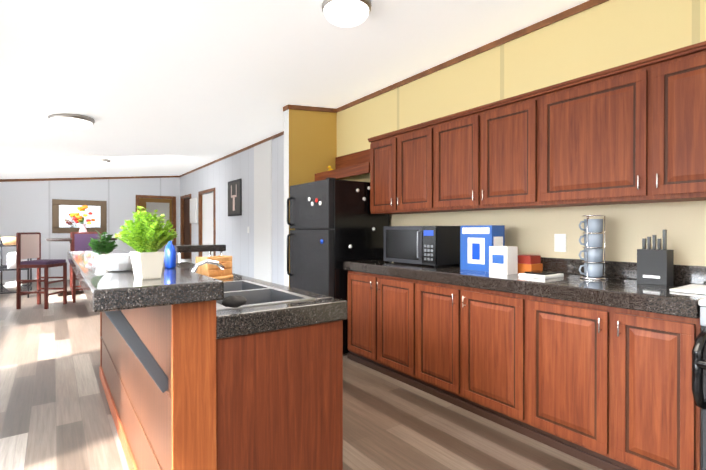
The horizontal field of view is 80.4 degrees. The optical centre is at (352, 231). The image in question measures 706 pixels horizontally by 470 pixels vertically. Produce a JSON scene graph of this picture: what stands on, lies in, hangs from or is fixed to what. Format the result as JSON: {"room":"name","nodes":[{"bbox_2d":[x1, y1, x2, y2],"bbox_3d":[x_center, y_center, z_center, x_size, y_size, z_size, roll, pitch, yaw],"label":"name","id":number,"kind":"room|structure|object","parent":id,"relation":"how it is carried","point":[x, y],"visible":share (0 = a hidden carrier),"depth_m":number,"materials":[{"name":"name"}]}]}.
{"room":"kitchen","nodes":[
{"label":"kitchen","id":0,"kind":"room"},
{"bbox_2d":[0,177,179,279],"bbox_3d":[-6.496,-0.207,10.491,4.300,2.750,0.120,0,0,-36],"label":"wall","id":1,"kind":"structure","parent":0,"point":[25,206],"depth_m":10.02,"materials":[{"name":"grey paint"}]},
{"bbox_2d":[0,276,76,283],"bbox_3d":[-6.908,1.130,10.120,2.950,0.080,0.012,0,0,-36],"label":"baseboard","id":2,"kind":"structure","parent":1,"relation":"attached to","point":[14,280],"depth_m":9.68,"materials":[{"name":"wood"}]},
{"bbox_2d":[52,199,106,232],"bbox_3d":[-6.695,-0.366,10.254,1.120,0.810,0.027,0,0,-36],"label":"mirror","id":3,"kind":"object","parent":1,"relation":"attached to","point":[62,220],"visible":0.92,"depth_m":10.20,"materials":[{"name":"brown wood"}]},
{"bbox_2d":[139,198,171,230],"bbox_3d":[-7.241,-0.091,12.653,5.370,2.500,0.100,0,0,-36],"label":"door frame","id":4,"kind":"structure","parent":0,"point":[142,202],"depth_m":13.29,"materials":[{"name":"brown wood"}]},
{"bbox_2d":[146,202,169,262],"bbox_3d":[-5.884,0.141,12.607,0.640,2.025,0.040,0,0,-36],"label":"door","id":5,"kind":"structure","parent":4,"relation":"in","point":[161,208],"depth_m":12.63,"materials":[{"name":"grey wood"}]},
{"bbox_2d":[0,0,588,178],"bbox_3d":[-1.941,-1.355,4.142,4.300,0.478,15.740,0,0,-36],"label":"ceiling","id":6,"kind":"structure","parent":0,"point":[165,87],"depth_m":3.41,"materials":[{"name":"white paint"}]},
{"bbox_2d":[48,113,94,129],"bbox_3d":[-3.127,-1.206,4.646,0.436,0.120,0.436,0,0,-36],"label":"ceiling light","id":7,"kind":"object","parent":6,"relation":"attached to","point":[72,121],"visible":0.98,"depth_m":4.53,"materials":[{"name":"white glass"}]},
{"bbox_2d":[83,158,109,165],"bbox_3d":[-4.741,-1.269,7.734,0.436,0.120,0.436,0,0,-36],"label":"ceiling light","id":8,"kind":"object","parent":6,"relation":"attached to","point":[97,162],"visible":0.96,"depth_m":7.60,"materials":[{"name":"white glass"}]},
{"bbox_2d":[321,0,371,27],"bbox_3d":[-0.040,-1.325,2.541,0.305,0.120,0.305,0,0,-36],"label":"kitchen ceiling light","id":9,"kind":"object","parent":6,"relation":"attached to","point":[346,13],"visible":1,"depth_m":2.47,"materials":[{"name":"white glass"}]},
{"bbox_2d":[0,280,602,469],"bbox_3d":[-2.041,1.220,5.424,5.620,0.060,17.920,0,0,-36],"label":"floor","id":10,"kind":"structure","parent":0,"point":[55,413],"depth_m":2.70,"materials":[{"name":"brown wood"}]},
{"bbox_2d":[0,237,31,297],"bbox_3d":[-6.296,0.640,7.764,0.480,1.081,1.150,0,0,-36],"label":"wire rack","id":11,"kind":"object","parent":10,"relation":"on","point":[11,257],"visible":0.67,"depth_m":7.43,"materials":[{"name":"grey metal"}]},
{"bbox_2d":[16,232,66,308],"bbox_3d":[-4.897,0.600,6.585,0.465,1.170,0.460,0,0,-1],"label":"chair","id":12,"kind":"object","parent":10,"relation":"on","point":[28,245],"visible":1,"depth_m":6.46,"materials":[{"name":"brown wood"}]},
{"bbox_2d":[70,232,72,287],"bbox_3d":[-5.649,0.591,8.749,0.460,1.170,0.465,0,0,-36],"label":"chair","id":13,"kind":"object","parent":10,"relation":"on","point":[70,265],"visible":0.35,"depth_m":8.44,"materials":[{"name":"brown wood"}]},
{"bbox_2d":[46,238,116,296],"bbox_3d":[-5.137,0.654,7.950,1.138,1.050,1.138,0,0,-36],"label":"dining table","id":14,"kind":"object","parent":10,"relation":"on","point":[70,241],"visible":0.27,"depth_m":7.74,"materials":[{"name":"brown wood"}]},
{"bbox_2d":[69,205,95,231],"bbox_3d":[-5.143,-0.187,7.937,0.431,0.631,0.459,0,0,-36],"label":"flower vase","id":15,"kind":"object","parent":14,"relation":"on","point":[77,217],"visible":0.96,"depth_m":7.90,"materials":[{"name":"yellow plant"}]},
{"bbox_2d":[72,232,102,302],"bbox_3d":[-4.589,0.597,7.239,0.460,1.170,0.465,0,0,-36],"label":"chair","id":16,"kind":"object","parent":10,"relation":"on","point":[80,241],"visible":0.46,"depth_m":7.32,"materials":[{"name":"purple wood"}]},
{"bbox_2d":[173,243,225,262],"bbox_3d":[-1.839,0.673,4.901,0.540,1.040,0.500,0,0,-36],"label":"table","id":17,"kind":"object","parent":10,"relation":"on","point":[209,248],"depth_m":4.72,"materials":[{"name":"laminate"}]},
{"bbox_2d":[99,262,346,469],"bbox_3d":[-1.144,0.713,2.557,0.866,0.981,2.580,0,0,-36],"label":"kitchen island","id":18,"kind":"object","parent":10,"relation":"on","point":[195,373],"depth_m":1.58,"materials":[{"name":"brown wood"}]},
{"bbox_2d":[67,250,226,313],"bbox_3d":[-1.368,0.197,2.393,0.382,0.066,2.660,0,0,-36],"label":"island countertop","id":19,"kind":"structure","parent":18,"relation":"on","point":[107,292],"depth_m":1.38,"materials":[{"name":"grey stone"}]},
{"bbox_2d":[88,231,116,264],"bbox_3d":[-1.254,0.077,2.093,0.141,0.174,0.129,0,0,-36],"label":"succulent","id":20,"kind":"object","parent":19,"relation":"on","point":[96,245],"visible":0.85,"depth_m":2.08,"materials":[{"name":"green plant"}]},
{"bbox_2d":[97,253,132,270],"bbox_3d":[-0.984,0.132,1.770,0.176,0.068,0.172,0,0,-36],"label":"bowl","id":21,"kind":"object","parent":19,"relation":"on","point":[116,262],"visible":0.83,"depth_m":1.71,"materials":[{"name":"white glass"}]},
{"bbox_2d":[114,206,177,279],"bbox_3d":[-0.732,0.038,1.485,0.205,0.259,0.209,0,0,-36],"label":"potted plant","id":22,"kind":"object","parent":19,"relation":"on","point":[148,240],"visible":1,"depth_m":1.46,"materials":[{"name":"green plant"}]},
{"bbox_2d":[164,240,175,267],"bbox_3d":[-0.833,0.093,1.903,0.049,0.144,0.084,0,0,-36],"label":"soap bottle","id":23,"kind":"object","parent":19,"relation":"on","point":[170,256],"visible":0.85,"depth_m":1.87,"materials":[{"name":"blue plastic"}]},
{"bbox_2d":[191,259,224,270],"bbox_3d":[-0.655,0.208,1.898,0.171,0.160,0.116,0,0,-36],"label":"faucet","id":24,"kind":"object","parent":19,"relation":"on","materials":[{"name":"silver metal"}]},
{"bbox_2d":[222,295,246,307],"bbox_3d":[-0.437,0.259,1.541,0.090,0.046,0.068,0,0,-36],"label":"sponge","id":25,"kind":"object","parent":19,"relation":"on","point":[234,301],"visible":1,"depth_m":1.52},
{"bbox_2d":[191,259,315,310],"bbox_3d":[-0.570,0.294,2.001,0.430,0.332,0.810,0,0,-36],"label":"sink","id":26,"kind":"object","parent":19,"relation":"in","point":[256,294],"depth_m":2.02,"materials":[{"name":"silver metal"}]},
{"bbox_2d":[196,255,232,279],"bbox_3d":[-0.863,0.221,2.596,0.230,0.134,0.230,0,0,-36],"label":"crate","id":27,"kind":"object","parent":18,"relation":"on","point":[213,271],"visible":0.67,"depth_m":2.54,"materials":[{"name":"brown wood"}]},
{"bbox_2d":[287,177,389,353],"bbox_3d":[-0.179,0.342,4.438,0.811,1.705,0.807,0,0,-36],"label":"fridge","id":28,"kind":"object","parent":10,"relation":"on","point":[334,223],"visible":0.67,"depth_m":4.11,"materials":[{"name":"black metal"}]},
{"bbox_2d":[347,271,406,383],"bbox_3d":[0.478,0.782,3.720,0.626,0.832,0.981,0,0,-36],"label":"base cabinet","id":29,"kind":"object","parent":10,"relation":"on","point":[377,304],"depth_m":3.55,"materials":[{"name":"brown wood"}]},
{"bbox_2d":[407,279,510,428],"bbox_3d":[0.993,0.785,3.002,0.626,0.832,1.054,0,0,-36],"label":"base cabinet","id":30,"kind":"object","parent":10,"relation":"on","point":[459,337],"depth_m":2.83,"materials":[{"name":"brown wood"}]},
{"bbox_2d":[511,293,590,463],"bbox_3d":[1.397,0.788,2.441,0.626,0.832,0.592,0,0,-36],"label":"base cabinet","id":31,"kind":"object","parent":10,"relation":"on","point":[551,338],"depth_m":2.32,"materials":[{"name":"brown wood"}]},
{"bbox_2d":[591,304,700,469],"bbox_3d":[1.613,0.789,2.139,0.626,0.832,0.413,0,0,-36],"label":"base cabinet","id":32,"kind":"object","parent":10,"relation":"on","point":[604,387],"depth_m":1.96,"materials":[{"name":"brown wood"}]},
{"bbox_2d":[344,257,705,318],"bbox_3d":[0.949,0.276,3.045,0.646,0.182,2.665,0,0,-36],"label":"countertop","id":33,"kind":"structure","parent":32,"relation":"on","point":[620,287],"depth_m":2.40,"materials":[{"name":"stone"}]},
{"bbox_2d":[384,226,459,266],"bbox_3d":[0.599,0.119,3.670,0.392,0.330,0.640,0,0,-36],"label":"microwave","id":34,"kind":"object","parent":33,"relation":"on","point":[435,246],"visible":0.98,"depth_m":3.46,"materials":[{"name":"grey metal"}]},
{"bbox_2d":[460,225,504,271],"bbox_3d":[0.958,0.121,3.103,0.152,0.330,0.281,0,0,-36],"label":"box","id":35,"kind":"object","parent":33,"relation":"on","point":[476,241],"visible":0.83,"depth_m":3.04,"materials":[{"name":"blue cardboard"}]},
{"bbox_2d":[489,246,517,274],"bbox_3d":[1.029,0.195,2.859,0.121,0.185,0.140,0,0,-36],"label":"box","id":36,"kind":"object","parent":33,"relation":"on","point":[503,260],"visible":1,"depth_m":2.81,"materials":[{"name":"cardboard"}]},
{"bbox_2d":[518,255,542,272],"bbox_3d":[1.210,0.227,2.916,0.140,0.120,0.160,0,0,-36],"label":"boxes","id":37,"kind":"object","parent":33,"relation":"on","point":[529,263],"visible":0.67,"depth_m":2.86},
{"bbox_2d":[518,270,563,278],"bbox_3d":[1.197,0.272,2.660,0.220,0.032,0.180,0,0,-36],"label":"scale","id":38,"kind":"object","parent":33,"relation":"on","point":[538,274],"visible":1,"depth_m":2.61,"materials":[{"name":"white plastic"}]},
{"bbox_2d":[579,215,607,279],"bbox_3d":[1.471,0.095,2.561,0.159,0.387,0.150,0,0,-36],"label":"mug rack","id":39,"kind":"object","parent":33,"relation":"on","point":[593,271],"visible":1,"depth_m":2.53,"materials":[{"name":"grey ceramic"}]},
{"bbox_2d":[637,230,673,285],"bbox_3d":[1.669,0.140,2.309,0.101,0.300,0.140,0,0,-36],"label":"knife block","id":40,"kind":"object","parent":33,"relation":"on","point":[655,266],"visible":1,"depth_m":2.27,"materials":[{"name":"black plastic"}]},
{"bbox_2d":[670,284,705,294],"bbox_3d":[1.713,0.285,2.061,0.320,0.012,0.155,0,0,-36],"label":"cutting boards","id":41,"kind":"object","parent":33,"relation":"on","point":[695,289],"visible":1,"depth_m":2.01,"materials":[{"name":"white plastic"}]},
{"bbox_2d":[692,298,705,469],"bbox_3d":[1.853,0.657,1.578,0.858,1.100,0.761,0,0,-36],"label":"stove","id":42,"kind":"object","parent":10,"relation":"on","point":[699,371],"visible":1,"depth_m":1.62,"materials":[{"name":"black metal"}]},
{"bbox_2d":[284,109,336,286],"bbox_3d":[-0.509,-0.183,5.065,0.664,2.750,0.120,0,0,-36],"label":"wall","id":43,"kind":"structure","parent":0,"point":[310,144],"depth_m":4.94,"materials":[{"name":"yellow paint"}]},
{"bbox_2d":[180,0,705,284],"bbox_3d":[-0.278,-0.185,5.415,0.120,2.750,15.620,0,0,-36],"label":"wall","id":44,"kind":"structure","parent":0,"point":[609,34],"depth_m":3.10,"materials":[{"name":"beige paint"}]},
{"bbox_2d":[136,188,215,258],"bbox_3d":[-4.339,0.105,10.121,1.230,2.130,3.240,0,0,-36],"label":"door frame","id":45,"kind":"structure","parent":44,"relation":"attached to","point":[200,193],"depth_m":11.00,"materials":[{"name":"brown wood"}]},
{"bbox_2d":[184,198,189,258],"bbox_3d":[-4.382,0.138,11.149,0.040,2.045,0.880,0,0,-36],"label":"door leaf","id":46,"kind":"structure","parent":44,"relation":"in","point":[187,223],"depth_m":11.19,"materials":[{"name":"brown wood"}]},
{"bbox_2d":[190,198,196,222],"bbox_3d":[-4.009,-0.522,10.479,0.028,0.620,0.560,0,0,-36],"label":"panel","id":47,"kind":"object","parent":44,"relation":"attached to","point":[193,210],"visible":0.93,"depth_m":10.40,"materials":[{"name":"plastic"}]},
{"bbox_2d":[202,192,213,256],"bbox_3d":[-3.300,0.144,9.642,0.040,2.045,1.070,0,0,-36],"label":"door leaf","id":48,"kind":"structure","parent":44,"relation":"in","point":[207,218],"depth_m":9.73,"materials":[{"name":"white wood"}]},
{"bbox_2d":[228,178,241,215],"bbox_3d":[-2.300,-0.646,8.098,0.028,0.690,0.700,0,0,-36],"label":"framed picture","id":49,"kind":"object","parent":44,"relation":"attached to","point":[234,197],"visible":1,"depth_m":8.02},
{"bbox_2d":[254,139,271,281],"bbox_3d":[-1.526,-0.152,7.043,0.008,2.670,0.720,0,0,-36],"label":"wall","id":50,"kind":"structure","parent":44,"relation":"attached to","point":[263,211],"depth_m":7.00,"materials":[{"name":"white paint"}]},
{"bbox_2d":[0,0,608,181],"bbox_3d":[-1.941,-1.301,4.143,4.060,0.466,15.500,0,0,-36],"label":"trim","id":51,"kind":"structure","parent":44,"relation":"attached to","point":[589,4],"depth_m":4.08,"materials":[{"name":"brown wood"}]},
{"bbox_2d":[315,149,369,180],"bbox_3d":[-0.025,-0.751,4.680,0.316,0.330,1.058,0,0,-36],"label":"shelf","id":52,"kind":"object","parent":44,"relation":"attached to","point":[354,164],"visible":0.69,"depth_m":4.72,"materials":[{"name":"brown wood"}]},
{"bbox_2d":[368,122,423,213],"bbox_3d":[0.557,-0.548,3.869,0.316,0.746,0.924,0,0,-36],"label":"upper cabinet","id":53,"kind":"object","parent":44,"relation":"attached to","point":[396,157],"depth_m":3.83,"materials":[{"name":"brown wood"}]},
{"bbox_2d":[424,94,523,212],"bbox_3d":[1.056,-0.545,3.174,0.316,0.746,1.048,0,0,-36],"label":"upper cabinet","id":54,"kind":"object","parent":44,"relation":"attached to","point":[474,157],"depth_m":3.10,"materials":[{"name":"brown wood"}]},
{"bbox_2d":[554,234,565,251],"bbox_3d":[1.443,0.079,2.909,0.008,0.125,0.080,0,0,-36],"label":"electrical outlet plate","id":55,"kind":"object","parent":44,"relation":"attached to","point":[559,242],"visible":1,"depth_m":2.91,"materials":[{"name":"white plastic"}]},
{"bbox_2d":[524,41,705,208],"bbox_3d":[1.671,-0.541,2.319,0.316,0.746,1.318,0,0,-36],"label":"upper cabinet","id":56,"kind":"object","parent":44,"relation":"attached to","point":[634,132],"depth_m":2.31,"materials":[{"name":"brown wood"}]}
]}

